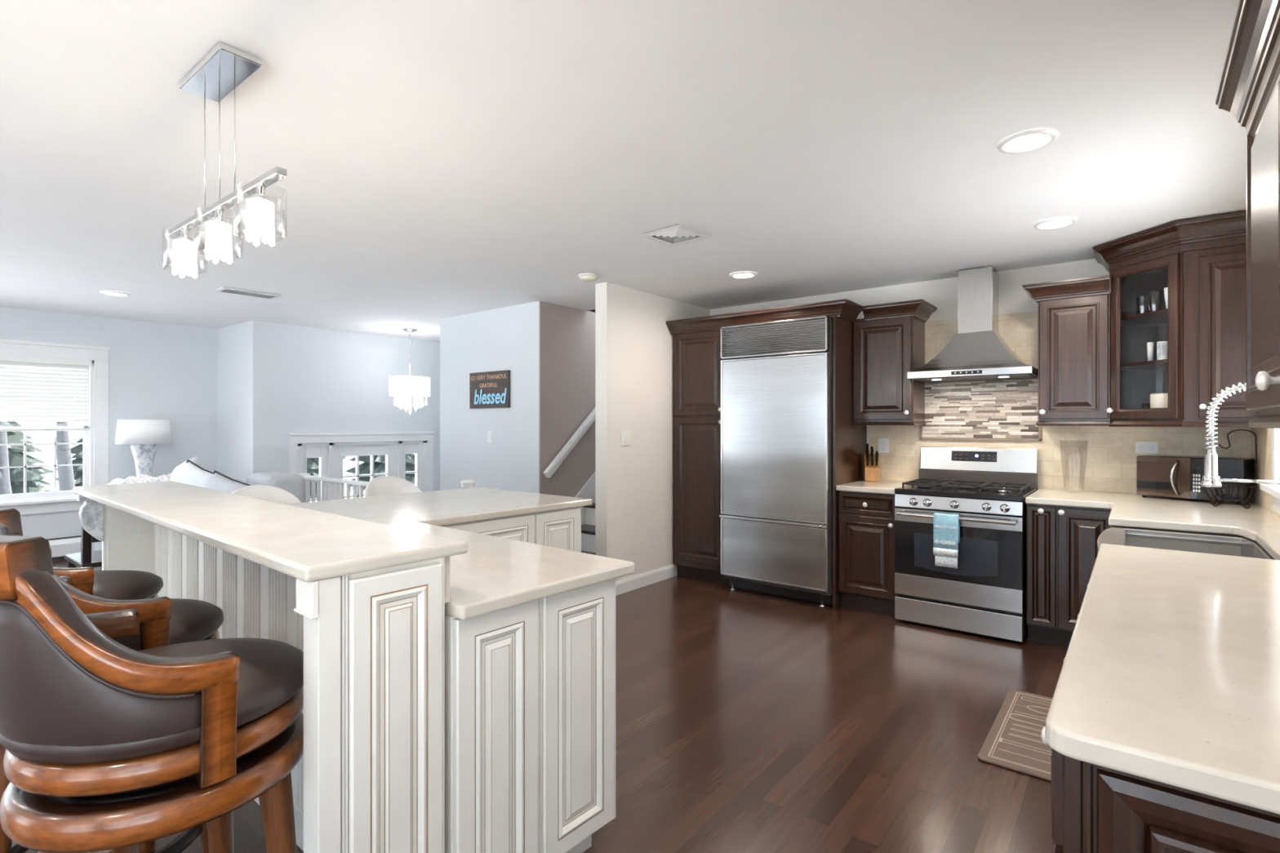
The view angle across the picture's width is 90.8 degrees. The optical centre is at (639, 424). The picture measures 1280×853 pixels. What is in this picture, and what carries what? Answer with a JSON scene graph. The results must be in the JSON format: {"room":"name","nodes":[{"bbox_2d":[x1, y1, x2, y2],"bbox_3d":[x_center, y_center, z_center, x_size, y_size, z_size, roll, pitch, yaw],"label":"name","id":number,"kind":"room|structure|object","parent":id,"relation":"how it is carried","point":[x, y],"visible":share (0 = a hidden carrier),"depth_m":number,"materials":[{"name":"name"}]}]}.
{"room":"kitchen","nodes":[
{"label":"kitchen","id":0,"kind":"room"},
{"bbox_2d":[0,306,217,539],"bbox_3d":[-6.900,0.121,5.090,0.140,2.487,6.246,0,0,38],"label":"wall","id":1,"kind":"structure","parent":0,"point":[157,371],"depth_m":6.88,"materials":[{"name":"grey paint"}]},
{"bbox_2d":[0,338,109,515],"bbox_3d":[-6.339,0.030,5.753,0.200,1.690,2.350,0,0,38],"label":"window","id":2,"kind":"structure","parent":1,"relation":"in","point":[95,441],"depth_m":6.44,"materials":[{"name":"white paint"}]},
{"bbox_2d":[0,354,92,431],"bbox_3d":[-6.308,-0.300,5.728,0.060,0.730,2.040,0,0,38],"label":"window blind","id":3,"kind":"object","parent":2,"relation":"attached to","point":[33,388],"visible":1,"depth_m":6.25,"materials":[{"name":"white plastic"}]},
{"bbox_2d":[46,535,94,562],"bbox_3d":[-6.352,1.250,5.603,0.057,0.230,2.430,0,0,38],"label":"baseboard heater","id":4,"kind":"object","parent":1,"relation":"attached to","point":[60,547],"visible":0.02,"depth_m":6.32,"materials":[{"name":"white paint"}]},
{"bbox_2d":[217,320,262,477],"bbox_3d":[-4.534,0.121,7.138,1.040,2.487,0.100,0,0,38],"label":"wall","id":5,"kind":"structure","parent":0,"point":[239,346],"depth_m":6.99,"materials":[{"name":"grey paint"}]},
{"bbox_2d":[262,321,439,490],"bbox_3d":[-3.228,0.597,8.049,0.120,3.437,3.760,0,0,38],"label":"wall","id":6,"kind":"structure","parent":0,"point":[315,380],"depth_m":7.49,"materials":[{"name":"grey paint"}]},
{"bbox_2d":[288,431,434,501],"bbox_3d":[-3.392,1.202,7.809,0.160,2.225,1.852,0,0,38],"label":"door","id":7,"kind":"structure","parent":6,"relation":"in","point":[331,447],"depth_m":7.73,"materials":[{"name":"white paint"}]},
{"bbox_2d":[302,445,327,501],"bbox_3d":[-3.789,1.280,7.326,0.055,2.070,0.310,0,0,38],"label":"light","id":8,"kind":"object","parent":7,"relation":"attached to","point":[308,451],"depth_m":7.36,"materials":[{"name":"glass"}]},
{"bbox_2d":[402,443,422,490],"bbox_3d":[-3.015,1.280,8.308,0.055,2.070,0.310,0,0,38],"label":"light","id":9,"kind":"object","parent":7,"relation":"attached to","point":[407,448],"depth_m":8.35,"materials":[{"name":"glass"}]},
{"bbox_2d":[440,301,595,551],"bbox_3d":[-0.810,-0.203,7.094,1.540,5.037,2.265,0,0,38],"label":"wall","id":10,"kind":"structure","parent":0,"point":[505,338],"depth_m":6.07,"materials":[{"name":"grey paint"}]},
{"bbox_2d":[469,369,510,408],"bbox_3d":[-1.470,-0.338,6.152,0.594,0.355,0.028,0,0,38],"label":"wall sign","id":11,"kind":"object","parent":10,"relation":"attached to","point":[489,389],"visible":1,"depth_m":6.13,"materials":[{"name":"wood"}]},
{"bbox_2d":[487,431,493,443],"bbox_3d":[-1.464,0.120,6.160,0.075,0.120,0.010,0,0,38],"label":"light switch","id":12,"kind":"object","parent":10,"relation":"attached to","point":[490,433],"visible":1,"depth_m":6.15,"materials":[{"name":"white plastic"}]},
{"bbox_2d":[543,407,595,478],"bbox_3d":[-0.379,-0.212,6.324,0.089,1.393,1.581,0,0,38],"label":"stair handrail","id":13,"kind":"object","parent":10,"relation":"attached to","point":[561,456],"visible":0.47,"depth_m":5.92,"materials":[{"name":"white paint"}]},
{"bbox_2d":[12,560,1068,852],"bbox_3d":[-2.549,1.395,3.194,9.040,0.060,8.658,0,0,38],"label":"floor","id":14,"kind":"structure","parent":0,"point":[747,721],"depth_m":2.80,"materials":[{"name":"brown wood"}]},
{"bbox_2d":[64,501,102,568],"bbox_3d":[-3.519,0.880,4.241,0.522,0.970,0.440,0,0,38],"label":"dining chair","id":15,"kind":"object","parent":14,"relation":"on","point":[86,557],"visible":0.14,"depth_m":3.98,"materials":[{"name":"black wood"}]},
{"bbox_2d":[50,549,163,599],"bbox_3d":[-1.998,0.781,2.131,0.577,1.168,0.624,0,0,36],"label":"bar stool","id":16,"kind":"object","parent":14,"relation":"on","point":[108,584],"visible":0.16,"depth_m":2.15,"materials":[{"name":"leather"}]},
{"bbox_2d":[93,570,163,599],"bbox_3d":[-1.975,0.577,2.163,0.546,0.078,0.546,0,0,36],"label":"seat cushion","id":17,"kind":"object","parent":16,"relation":"on","point":[108,584],"depth_m":2.19,"materials":[{"name":"brown leather"}]},
{"bbox_2d":[0,508,223,852],"bbox_3d":[-1.511,0.781,1.736,0.577,1.168,0.624,0,0,26],"label":"bar stool","id":18,"kind":"object","parent":14,"relation":"on","point":[163,620],"visible":0.18,"depth_m":1.68,"materials":[{"name":"leather"}]},
{"bbox_2d":[168,598,223,644],"bbox_3d":[-1.494,0.577,1.771,0.546,0.078,0.546,0,0,26],"label":"seat cushion","id":19,"kind":"object","parent":18,"relation":"on","point":[191,620],"depth_m":1.81,"materials":[{"name":"brown leather"}]},
{"bbox_2d":[0,522,303,852],"bbox_3d":[-1.059,0.781,1.366,0.577,1.168,0.624,0,0,34],"label":"bar stool","id":20,"kind":"object","parent":14,"relation":"on","point":[112,745],"visible":0.99,"depth_m":1.16,"materials":[{"name":"leather"}]},
{"bbox_2d":[0,637,303,762],"bbox_3d":[-1.037,0.577,1.398,0.546,0.078,0.546,0,0,34],"label":"seat cushion","id":21,"kind":"object","parent":20,"relation":"on","point":[271,677],"depth_m":1.20,"materials":[{"name":"brown leather"}]},
{"bbox_2d":[94,471,304,551],"bbox_3d":[-3.793,0.877,5.355,2.290,0.975,0.870,0,0,38],"label":"sofa","id":22,"kind":"object","parent":14,"relation":"on","point":[293,483],"visible":0.1,"depth_m":4.93,"materials":[{"name":"grey fabric"}]},
{"bbox_2d":[107,473,171,484],"bbox_3d":[-4.539,0.642,6.065,0.364,0.339,0.854,0,0,38],"label":"knit throw","id":23,"kind":"object","parent":22,"relation":"on","point":[142,478],"visible":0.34,"depth_m":5.83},
{"bbox_2d":[169,456,199,481],"bbox_3d":[-4.099,0.535,5.654,0.584,0.516,0.189,0,0,38],"label":"throw pillow","id":24,"kind":"object","parent":22,"relation":"on","point":[194,460],"visible":0.23,"depth_m":5.61,"materials":[{"name":"fabric"}]},
{"bbox_2d":[173,459,213,487],"bbox_3d":[-3.706,0.565,5.216,0.696,0.531,0.237,0,0,33],"label":"throw pillow","id":25,"kind":"object","parent":22,"relation":"on","point":[190,473],"visible":0.3,"depth_m":5.19,"materials":[{"name":"fabric"}]},
{"bbox_2d":[204,470,251,493],"bbox_3d":[-3.229,0.585,4.916,0.671,0.429,0.197,0,0,33],"label":"throw pillow","id":26,"kind":"object","parent":22,"relation":"on","point":[217,481],"visible":0.32,"depth_m":4.89,"materials":[{"name":"grey fabric"}]},
{"bbox_2d":[231,477,252,484],"bbox_3d":[-3.338,0.632,5.222,0.880,0.375,0.085,0,0,38],"label":"cushion","id":27,"kind":"object","parent":22,"relation":"on","point":[249,480],"depth_m":5.02,"materials":[{"name":"grey fabric"}]},
{"bbox_2d":[245,471,304,502],"bbox_3d":[-2.903,0.515,5.022,0.460,0.250,0.290,0,0,38],"label":"cushion","id":28,"kind":"object","parent":22,"relation":"on","point":[293,483],"depth_m":4.91,"materials":[{"name":"grey fabric"}]},
{"bbox_2d":[76,494,444,852],"bbox_3d":[-1.586,0.849,2.292,2.626,1.033,0.327,0,0,40],"label":"bar cabinet","id":29,"kind":"object","parent":14,"relation":"on","point":[369,776],"visible":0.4,"depth_m":1.48,"materials":[{"name":"beige paint"}]},
{"bbox_2d":[73,480,467,582],"bbox_3d":[-1.582,0.315,2.326,2.660,0.033,0.400,0,0,40],"label":"countertop","id":30,"kind":"structure","parent":29,"relation":"on","point":[304,544],"depth_m":1.78,"materials":[{"name":"beige stone"}]},
{"bbox_2d":[444,556,449,603],"bbox_3d":[-1.472,0.391,2.426,2.578,0.118,0.022,0,0,40],"label":"quartz riser","id":31,"kind":"object","parent":29,"relation":"attached to","point":[446,558],"visible":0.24,"depth_m":1.59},
{"bbox_2d":[231,484,302,504],"bbox_3d":[-2.123,0.863,3.624,0.447,1.006,0.470,0,0,38],"label":"dining chair","id":32,"kind":"object","parent":14,"relation":"on","point":[269,493],"visible":0.03,"depth_m":3.79,"materials":[{"name":"white fabric"}]},
{"bbox_2d":[297,472,368,502],"bbox_3d":[-2.385,0.894,5.066,1.456,0.939,0.076,0,0,38],"label":"balustrade","id":33,"kind":"object","parent":14,"relation":"on","point":[307,477],"visible":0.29,"depth_m":5.19,"materials":[{"name":"white paint"}]},
{"bbox_2d":[364,475,422,497],"bbox_3d":[-1.627,0.863,4.302,0.447,1.006,0.470,0,0,38],"label":"dining chair","id":34,"kind":"object","parent":14,"relation":"on","point":[381,485],"visible":0.1,"depth_m":4.44,"materials":[{"name":"white fabric"}]},
{"bbox_2d":[460,480,475,488],"bbox_3d":[-1.422,0.910,5.223,0.132,0.907,0.124,0,0,38],"label":"newel post","id":35,"kind":"object","parent":14,"relation":"on","point":[464,483],"visible":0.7,"depth_m":5.18,"materials":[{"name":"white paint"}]},
{"bbox_2d":[440,506,581,552],"bbox_3d":[-0.951,0.927,3.555,0.674,0.875,1.171,0,0,38],"label":"base cabinet","id":36,"kind":"object","parent":14,"relation":"on","point":[560,528],"visible":0.19,"depth_m":3.53,"materials":[{"name":"beige paint"}]},
{"bbox_2d":[444,578,615,852],"bbox_3d":[-0.759,0.927,2.269,1.350,0.875,0.700,0,0,38],"label":"base cabinet","id":37,"kind":"object","parent":14,"relation":"on","point":[530,687],"visible":0.4,"depth_m":1.78,"materials":[{"name":"beige paint"}]},
{"bbox_2d":[287,487,635,619],"bbox_3d":[-0.822,0.470,3.083,2.521,0.038,1.906,0,0,38],"label":"countertop","id":38,"kind":"structure","parent":37,"relation":"on","point":[495,573],"depth_m":2.24,"materials":[{"name":"beige stone"}]},
{"bbox_2d":[575,472,595,555],"bbox_3d":[0.157,0.355,6.385,0.858,2.020,2.320,0,0,38],"label":"staircase","id":39,"kind":"structure","parent":14,"relation":"on","point":[588,491],"depth_m":6.12,"materials":[{"name":"white paint"}]},
{"bbox_2d":[666,298,866,608],"bbox_3d":[1.088,0.227,5.359,1.611,2.276,0.734,0,0,38],"label":"pantry cabinet","id":40,"kind":"object","parent":14,"relation":"on","point":[697,359],"visible":0.62,"depth_m":5.38,"materials":[{"name":"brown wood"}]},
{"bbox_2d":[719,315,832,607],"bbox_3d":[1.224,0.283,5.169,0.912,2.163,0.727,0,0,38],"label":"refrigerator","id":41,"kind":"object","parent":14,"relation":"on","point":[776,514],"visible":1,"depth_m":4.87,"materials":[{"name":"grey metal"}]},
{"bbox_2d":[838,490,897,615],"bbox_3d":[1.826,0.927,4.807,0.423,0.875,0.682,0,0,38],"label":"base cabinet","id":42,"kind":"object","parent":14,"relation":"on","point":[866,520],"visible":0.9,"depth_m":4.57,"materials":[{"name":"brown wood"}]},
{"bbox_2d":[835,480,907,494],"bbox_3d":[1.831,0.470,4.809,0.431,0.038,0.679,0,0,38],"label":"countertop","id":43,"kind":"structure","parent":42,"relation":"on","point":[883,486],"depth_m":4.63,"materials":[{"name":"beige stone"}]},
{"bbox_2d":[863,453,879,481],"bbox_3d":[1.852,0.342,5.048,0.110,0.216,0.142,0,0,16],"label":"knife block","id":44,"kind":"object","parent":43,"relation":"on","point":[870,473],"visible":0.78,"depth_m":5.00,"materials":[{"name":"brown wood"}]},
{"bbox_2d":[875,453,878,466],"bbox_3d":[1.862,0.279,4.958,0.016,0.113,0.096,0,0,16],"label":"steak knife","id":45,"kind":"object","parent":44,"relation":"in","point":[877,454],"visible":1,"depth_m":4.94,"materials":[{"name":"black plastic"}]},
{"bbox_2d":[894,446,1037,642],"bbox_3d":[2.262,0.767,4.381,0.770,1.195,0.789,0,0,38],"label":"gas range","id":46,"kind":"object","parent":14,"relation":"on","point":[988,487],"visible":0.98,"depth_m":4.17,"materials":[{"name":"silver metal"}]},
{"bbox_2d":[933,512,959,568],"bbox_3d":[1.994,0.752,4.107,0.149,0.342,0.058,0,0,38],"label":"dish towel","id":47,"kind":"object","parent":46,"relation":"hanging from","point":[946,526],"visible":1,"depth_m":4.09,"materials":[{"name":"fabric"}]},
{"bbox_2d":[938,539,955,545],"bbox_3d":[1.976,0.763,4.086,0.128,0.032,0.002,0,0,38],"label":"print","id":48,"kind":"object","parent":47,"relation":"on","point":[941,542],"depth_m":4.08},
{"bbox_2d":[938,524,955,529],"bbox_3d":[1.976,0.664,4.086,0.128,0.023,0.002,0,0,38],"label":"print","id":49,"kind":"object","parent":47,"relation":"attached to","point":[940,526],"depth_m":4.08},
{"bbox_2d":[894,478,1035,502],"bbox_3d":[2.252,0.443,4.369,0.770,0.071,0.610,0,0,38],"label":"cooktop","id":50,"kind":"object","parent":46,"relation":"in","point":[962,490],"depth_m":4.26,"materials":[{"name":"metal"}]},
{"bbox_2d":[977,688,1052,781],"bbox_3d":[1.785,1.356,2.779,0.390,0.017,0.855,0,0,38],"label":"kitchen mat","id":51,"kind":"object","parent":14,"relation":"on","point":[1014,742],"visible":0.56,"depth_m":2.72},
{"bbox_2d":[998,696,1051,764],"bbox_3d":[1.787,1.350,2.807,0.271,0.006,0.651,0,0,38],"label":"print","id":52,"kind":"object","parent":51,"relation":"on","point":[1020,726],"depth_m":2.80},
{"bbox_2d":[1026,503,1111,647],"bbox_3d":[2.782,0.927,4.040,0.460,0.875,0.702,0,0,38],"label":"base cabinet","id":53,"kind":"object","parent":14,"relation":"on","point":[1061,541],"visible":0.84,"depth_m":3.85,"materials":[{"name":"brown wood"}]},
{"bbox_2d":[1040,584,1279,852],"bbox_3d":[1.424,0.927,1.492,0.672,0.875,1.830,0,0,38],"label":"base cabinet","id":54,"kind":"object","parent":14,"relation":"on","point":[1095,809],"visible":0.17,"depth_m":0.90,"materials":[{"name":"brown wood"}]},
{"bbox_2d":[1110,525,1254,541],"bbox_3d":[2.976,0.927,3.433,0.639,0.875,1.416,0,0,38],"label":"base cabinet","id":55,"kind":"object","parent":14,"relation":"on","point":[1193,532],"visible":0.02,"depth_m":2.90,"materials":[{"name":"brown wood"}]},
{"bbox_2d":[1025,488,1279,814],"bbox_3d":[1.966,0.470,2.500,1.088,0.038,4.137,0,0,38],"label":"countertop","id":56,"kind":"structure","parent":55,"relation":"on","point":[1170,674],"depth_m":1.21,"materials":[{"name":"beige stone"}]},
{"bbox_2d":[1059,440,1088,493],"bbox_3d":[2.883,0.278,4.196,0.156,0.344,0.156,0,0,38],"label":"glass vase","id":57,"kind":"object","parent":56,"relation":"on","point":[1060,440],"visible":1,"depth_m":4.17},
{"bbox_2d":[1097,527,1274,559],"bbox_3d":[2.203,0.598,2.577,0.542,0.210,0.815,0,0,38],"label":"sink","id":58,"kind":"object","parent":56,"relation":"in","point":[1180,541],"visible":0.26,"depth_m":2.83,"materials":[{"name":"metal"}]},
{"bbox_2d":[1136,454,1254,504],"bbox_3d":[3.293,0.322,3.766,0.316,0.258,0.490,0,0,-36],"label":"microwave","id":59,"kind":"object","parent":56,"relation":"on","point":[1157,475],"visible":0.9,"depth_m":3.71,"materials":[{"name":"black metal"}]},
{"bbox_2d":[1202,429,1258,508],"bbox_3d":[3.230,0.238,3.457,0.230,0.424,0.230,0,0,38],"label":"fruit basket","id":60,"kind":"object","parent":56,"relation":"on","point":[1256,486],"visible":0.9,"depth_m":3.44,"materials":[{"name":"black metal"}]},
{"bbox_2d":[1200,381,1279,487],"bbox_3d":[2.319,0.141,2.392,0.288,0.617,0.135,0,0,38],"label":"spring faucet","id":61,"kind":"object","parent":56,"relation":"on","point":[1211,478],"visible":0.79,"depth_m":2.47,"materials":[{"name":"silver metal"}]},
{"bbox_3d":[-5.186,1.048,6.601,0.520,0.635,0.520,0,0,38],"label":"end table","id":62,"kind":"object","parent":14,"relation":"on","visible":0},
{"bbox_2d":[115,419,172,477],"bbox_3d":[-5.186,0.339,6.601,0.470,0.778,0.470,0,0,38],"label":"table lamp","id":63,"kind":"object","parent":62,"relation":"on","point":[144,436],"visible":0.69,"depth_m":6.49,"materials":[{"name":"fabric"}]},
{"bbox_2d":[0,0,1246,342],"bbox_3d":[-2.258,-1.172,3.564,9.240,0.100,9.600,0,0,38],"label":"ceiling","id":64,"kind":"structure","parent":0,"point":[441,158],"depth_m":2.55,"materials":[{"name":"paint"}]},
{"bbox_2d":[99,290,130,296],"bbox_3d":[-4.479,-1.115,5.388,0.206,0.012,0.206,0,0,38],"label":"recessed light","id":65,"kind":"object","parent":64,"relation":"in","point":[104,292],"visible":1,"depth_m":5.37,"materials":[{"name":"white plastic"}]},
{"bbox_2d":[162,41,286,278],"bbox_3d":[-1.344,-0.818,2.009,0.940,0.606,0.116,0,0,38],"label":"pendant light","id":66,"kind":"object","parent":64,"relation":"hanging from","point":[225,67],"visible":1,"depth_m":1.97,"materials":[{"name":"glass"}]},
{"bbox_2d":[215,287,280,298],"bbox_3d":[-3.324,-1.114,5.361,0.180,0.012,0.440,0,0,38],"label":"ceiling vent","id":67,"kind":"object","parent":64,"relation":"in","point":[227,290],"visible":1,"depth_m":5.33,"materials":[{"name":"white metal"}]},
{"bbox_2d":[389,328,430,414],"bbox_3d":[-2.706,-0.616,7.420,0.450,1.011,0.450,0,0,38],"label":"drum chandelier","id":68,"kind":"object","parent":64,"relation":"hanging from","point":[410,386],"visible":1,"depth_m":7.27,"materials":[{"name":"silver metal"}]},
{"bbox_2d":[391,395,428,396],"bbox_3d":[-2.706,-0.336,7.420,0.420,0.004,0.420,0,0,38],"label":"diffuser","id":69,"kind":"object","parent":68,"relation":"attached to","point":[391,395],"depth_m":7.32,"materials":[{"name":"white"}]},
{"bbox_2d":[577,272,598,282],"bbox_3d":[-0.388,-1.099,4.739,0.150,0.043,0.150,0,0,38],"label":"smoke detector","id":70,"kind":"object","parent":64,"relation":"attached to","point":[586,277],"visible":1,"depth_m":4.69,"materials":[{"name":"white plastic"}]},
{"bbox_2d":[640,223,711,245],"bbox_3d":[0.210,-1.109,3.707,0.300,0.023,0.300,0,0,42],"label":"ceiling vent","id":71,"kind":"object","parent":64,"relation":"in","point":[677,233],"visible":1,"depth_m":3.68,"materials":[{"name":"white metal"}]},
{"bbox_2d":[729,271,757,279],"bbox_3d":[0.773,-1.115,4.717,0.206,0.012,0.206,0,0,38],"label":"recessed light","id":72,"kind":"object","parent":64,"relation":"in","point":[744,274],"visible":1,"depth_m":4.70,"materials":[{"name":"white plastic"}]},
{"bbox_2d":[996,128,1057,153],"bbox_3d":[1.527,-1.115,2.493,0.206,0.012,0.206,0,0,38],"label":"recessed light","id":73,"kind":"object","parent":64,"relation":"in","point":[1028,140],"visible":1,"depth_m":2.48,"materials":[{"name":"white plastic"}]},
{"bbox_2d":[1033,216,1077,230],"bbox_3d":[2.306,-1.115,3.504,0.206,0.012,0.206,0,0,38],"label":"recessed light","id":74,"kind":"object","parent":64,"relation":"in","point":[1057,222],"visible":1,"depth_m":3.50,"materials":[{"name":"white plastic"}]},
{"bbox_2d":[595,281,710,581],"bbox_3d":[0.163,0.121,5.599,0.120,2.487,1.522,0,0,38],"label":"wall partition","id":75,"kind":"structure","parent":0,"point":[634,341],"depth_m":5.24,"materials":[{"name":"white paint"}]},
{"bbox_2d":[621,430,630,445],"bbox_3d":[-0.115,0.110,5.141,0.010,0.125,0.118,0,0,38],"label":"light switch","id":76,"kind":"object","parent":75,"relation":"attached to","point":[625,434],"visible":1,"depth_m":5.13,"materials":[{"name":"white plastic"}]},
{"bbox_2d":[615,564,677,595],"bbox_3d":[0.164,1.310,5.590,0.134,0.110,1.536,0,0,38],"label":"baseboard","id":77,"kind":"structure","parent":75,"relation":"attached to","point":[624,585],"depth_m":5.33,"materials":[{"name":"white paint"}]},
{"bbox_2d":[710,258,1111,453],"bbox_3d":[2.204,0.121,5.022,4.040,2.487,0.100,0,0,38],"label":"wall","id":78,"kind":"structure","parent":0,"point":[942,294],"depth_m":4.84,"materials":[{"name":"white paint"}]},
{"bbox_2d":[852,298,937,425],"bbox_3d":[1.953,-0.449,4.874,0.537,0.908,0.424,0,0,38],"label":"upper cabinet","id":79,"kind":"object","parent":78,"relation":"attached to","point":[889,342],"visible":0.98,"depth_m":4.78,"materials":[{"name":"brown wood"}]},
{"bbox_2d":[906,266,1038,382],"bbox_3d":[2.375,-0.714,4.492,0.765,0.792,0.519,0,0,38],"label":"range hood","id":80,"kind":"object","parent":78,"relation":"attached to","point":[977,352],"visible":0.98,"depth_m":4.45,"materials":[{"name":"metal"}]},
{"bbox_2d":[919,378,1041,440],"bbox_3d":[2.510,-0.102,4.695,0.809,0.438,0.017,0,0,38],"label":"mosaic panel","id":81,"kind":"object","parent":78,"relation":"attached to","point":[996,410],"visible":0.85,"depth_m":4.67,"materials":[{"name":"tile"}]},
{"bbox_2d":[1022,275,1111,426],"bbox_3d":[2.833,-0.457,4.185,0.463,0.929,0.415,0,0,38],"label":"upper cabinet","id":82,"kind":"object","parent":78,"relation":"attached to","point":[1074,315],"visible":0.91,"depth_m":4.04,"materials":[{"name":"brown wood"}]},
{"bbox_2d":[1093,209,1256,426],"bbox_3d":[3.151,-0.552,3.740,0.760,1.131,0.720,0,0,38],"label":"upper cabinet","id":83,"kind":"object","parent":78,"relation":"attached to","point":[1201,260],"visible":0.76,"depth_m":3.51,"materials":[{"name":"brown wood"}]},
{"bbox_2d":[1120,308,1168,326],"bbox_3d":[3.223,-0.656,3.755,0.630,0.019,0.578,0,0,38],"label":"shelf","id":84,"kind":"object","parent":83,"relation":"attached to","point":[1157,317],"depth_m":3.89,"materials":[{"name":"brown wood"}]},
{"bbox_2d":[1120,359,1168,370],"bbox_3d":[3.223,-0.366,3.755,0.630,0.019,0.578,0,0,38],"label":"shelf","id":85,"kind":"object","parent":83,"relation":"attached to","point":[1155,365],"depth_m":3.85,"materials":[{"name":"brown wood"}]},
{"bbox_2d":[1146,342,1154,360],"bbox_3d":[3.086,-0.437,3.816,0.034,0.119,0.034,0,0,38],"label":"shot glass","id":86,"kind":"object","parent":83,"relation":"on","point":[1150,345],"visible":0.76,"depth_m":3.80,"materials":[{"name":"white glass"}]},
{"bbox_2d":[1150,393,1168,408],"bbox_3d":[3.072,-0.105,3.712,0.112,0.155,0.112,0,0,38],"label":"pillar candle","id":87,"kind":"object","parent":83,"relation":"in","point":[1157,400],"visible":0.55,"depth_m":3.68,"materials":[{"name":"beige wax"}]},
{"bbox_2d":[1156,341,1168,359],"bbox_3d":[3.098,-0.434,3.742,0.054,0.114,0.054,0,0,38],"label":"crystal tumbler","id":88,"kind":"object","parent":83,"relation":"on","point":[1162,346],"visible":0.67,"depth_m":3.72,"materials":[{"name":"clear glass"}]},
{"bbox_2d":[1164,287,1168,308],"bbox_3d":[3.105,-0.732,3.636,0.061,0.129,0.122,0,0,-29],"label":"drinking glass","id":89,"kind":"object","parent":83,"relation":"on","point":[1166,289],"visible":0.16,"depth_m":3.66,"materials":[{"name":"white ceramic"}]},
{"bbox_2d":[1279,428,1279,485],"bbox_3d":[1.046,0.121,0.358,0.120,2.487,8.658,0,0,38],"label":"wall","id":90,"kind":"structure","parent":0,"point":[1279,428],"depth_m":3.06,"materials":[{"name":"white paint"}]},
{"bbox_2d":[869,311,1279,519],"bbox_3d":[1.500,-0.172,2.866,2.275,1.265,4.158,0,0,38],"label":"backsplash","id":91,"kind":"structure","parent":90,"relation":"attached to","point":[1111,455],"depth_m":4.35,"materials":[{"name":"tile"}]},
{"bbox_2d":[878,438,888,453],"bbox_3d":[1.977,0.170,5.122,0.085,0.120,0.008,0,0,38],"label":"wall outlet","id":92,"kind":"object","parent":91,"relation":"attached to","point":[883,443],"visible":1,"depth_m":5.12,"materials":[{"name":"white plastic"}]},
{"bbox_2d":[881,440,885,450],"bbox_3d":[1.975,0.170,5.120,0.032,0.078,0.002,0,0,38],"label":"socket","id":93,"kind":"object","parent":92,"relation":"attached to","point":[883,442],"depth_m":5.12,"materials":[{"name":"white plastic"}]},
{"bbox_2d":[1135,441,1158,453],"bbox_3d":[3.284,0.150,4.090,0.115,0.075,0.008,0,0,38],"label":"wall outlet","id":94,"kind":"object","parent":91,"relation":"attached to","point":[1146,447],"visible":1,"depth_m":4.09,"materials":[{"name":"white plastic"}]},
{"bbox_2d":[1138,444,1154,450],"bbox_3d":[3.282,0.150,4.088,0.078,0.032,0.002,0,0,38],"label":"socket","id":95,"kind":"object","parent":94,"relation":"attached to","point":[1141,447],"depth_m":4.09,"materials":[{"name":"white plastic"}]},
{"bbox_2d":[1215,0,1279,428],"bbox_3d":[1.137,-0.439,0.873,0.372,0.893,1.880,0,0,38],"label":"upper cabinet","id":96,"kind":"object","parent":90,"relation":"attached to","point":[1249,88],"visible":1,"depth_m":1.42,"materials":[{"name":"brown wood"}]},
{"bbox_2d":[1259,428,1279,515],"bbox_3d":[2.722,-0.120,2.553,0.148,1.090,1.470,0,0,38],"label":"window","id":97,"kind":"structure","parent":90,"relation":"in","point":[1273,490],"depth_m":3.07,"materials":[{"name":"white paint"}]},
{"label":"outside","id":98,"kind":"structure","parent":0,"visible":0},
{"bbox_2d":[40,456,365,502],"bbox_3d":[-4.754,2.915,10.119,100.000,0.100,90.000,0,0,38],"label":"snowy ground","id":99,"kind":"structure","parent":98,"point":[49,477],"depth_m":35.52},
{"bbox_2d":[0,421,12,494],"bbox_3d":[-9.423,-0.730,9.862,3.289,7.217,2.421,0,0,38],"label":"tree","id":100,"kind":"object","parent":99,"relation":"on","point":[5,483],"visible":0.06,"depth_m":9.52,"materials":[{"name":"grey plant"}]},
{"bbox_2d":[5,421,51,493],"bbox_3d":[-19.665,0.325,18.729,3.901,5.079,3.810,0,0,38],"label":"evergreen tree","id":101,"kind":"object","parent":99,"relation":"on","point":[16,475],"visible":0.38,"depth_m":18.89,"materials":[{"name":"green plant"}]},
{"bbox_2d":[7,421,57,488],"bbox_3d":[-27.416,0.215,26.746,4.097,5.301,4.025,0,0,38],"label":"evergreen tree","id":102,"kind":"object","parent":99,"relation":"on","point":[39,470],"visible":0.15,"depth_m":27.29,"materials":[{"name":"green plant"}]},
{"bbox_2d":[56,422,75,491],"bbox_3d":[-12.949,-1.152,13.968,2.987,8.040,2.851,0,0,-29],"label":"tree","id":103,"kind":"object","parent":99,"relation":"on","point":[65,473],"visible":0.07,"depth_m":13.74,"materials":[{"name":"grey plant"}]},
{"bbox_2d":[53,425,83,491],"bbox_3d":[-21.112,0.325,24.977,3.821,5.079,3.682,0,0,38],"label":"evergreen tree","id":104,"kind":"object","parent":99,"relation":"on","point":[77,450],"visible":0.09,"depth_m":24.07,"materials":[{"name":"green plant"}]},
{"bbox_2d":[306,457,319,495],"bbox_3d":[-13.713,0.325,24.864,4.132,5.079,3.790,0,0,38],"label":"evergreen tree","id":105,"kind":"object","parent":99,"relation":"on","point":[313,464],"visible":0.03,"depth_m":24.34,"materials":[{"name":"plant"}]},
{"bbox_2d":[344,453,414,486],"bbox_3d":[-11.571,0.325,29.027,4.008,5.079,3.768,0,0,-16],"label":"evergreen tree","id":106,"kind":"object","parent":99,"relation":"on","point":[379,460],"visible":0.11,"depth_m":28.22,"materials":[{"name":"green plant"}]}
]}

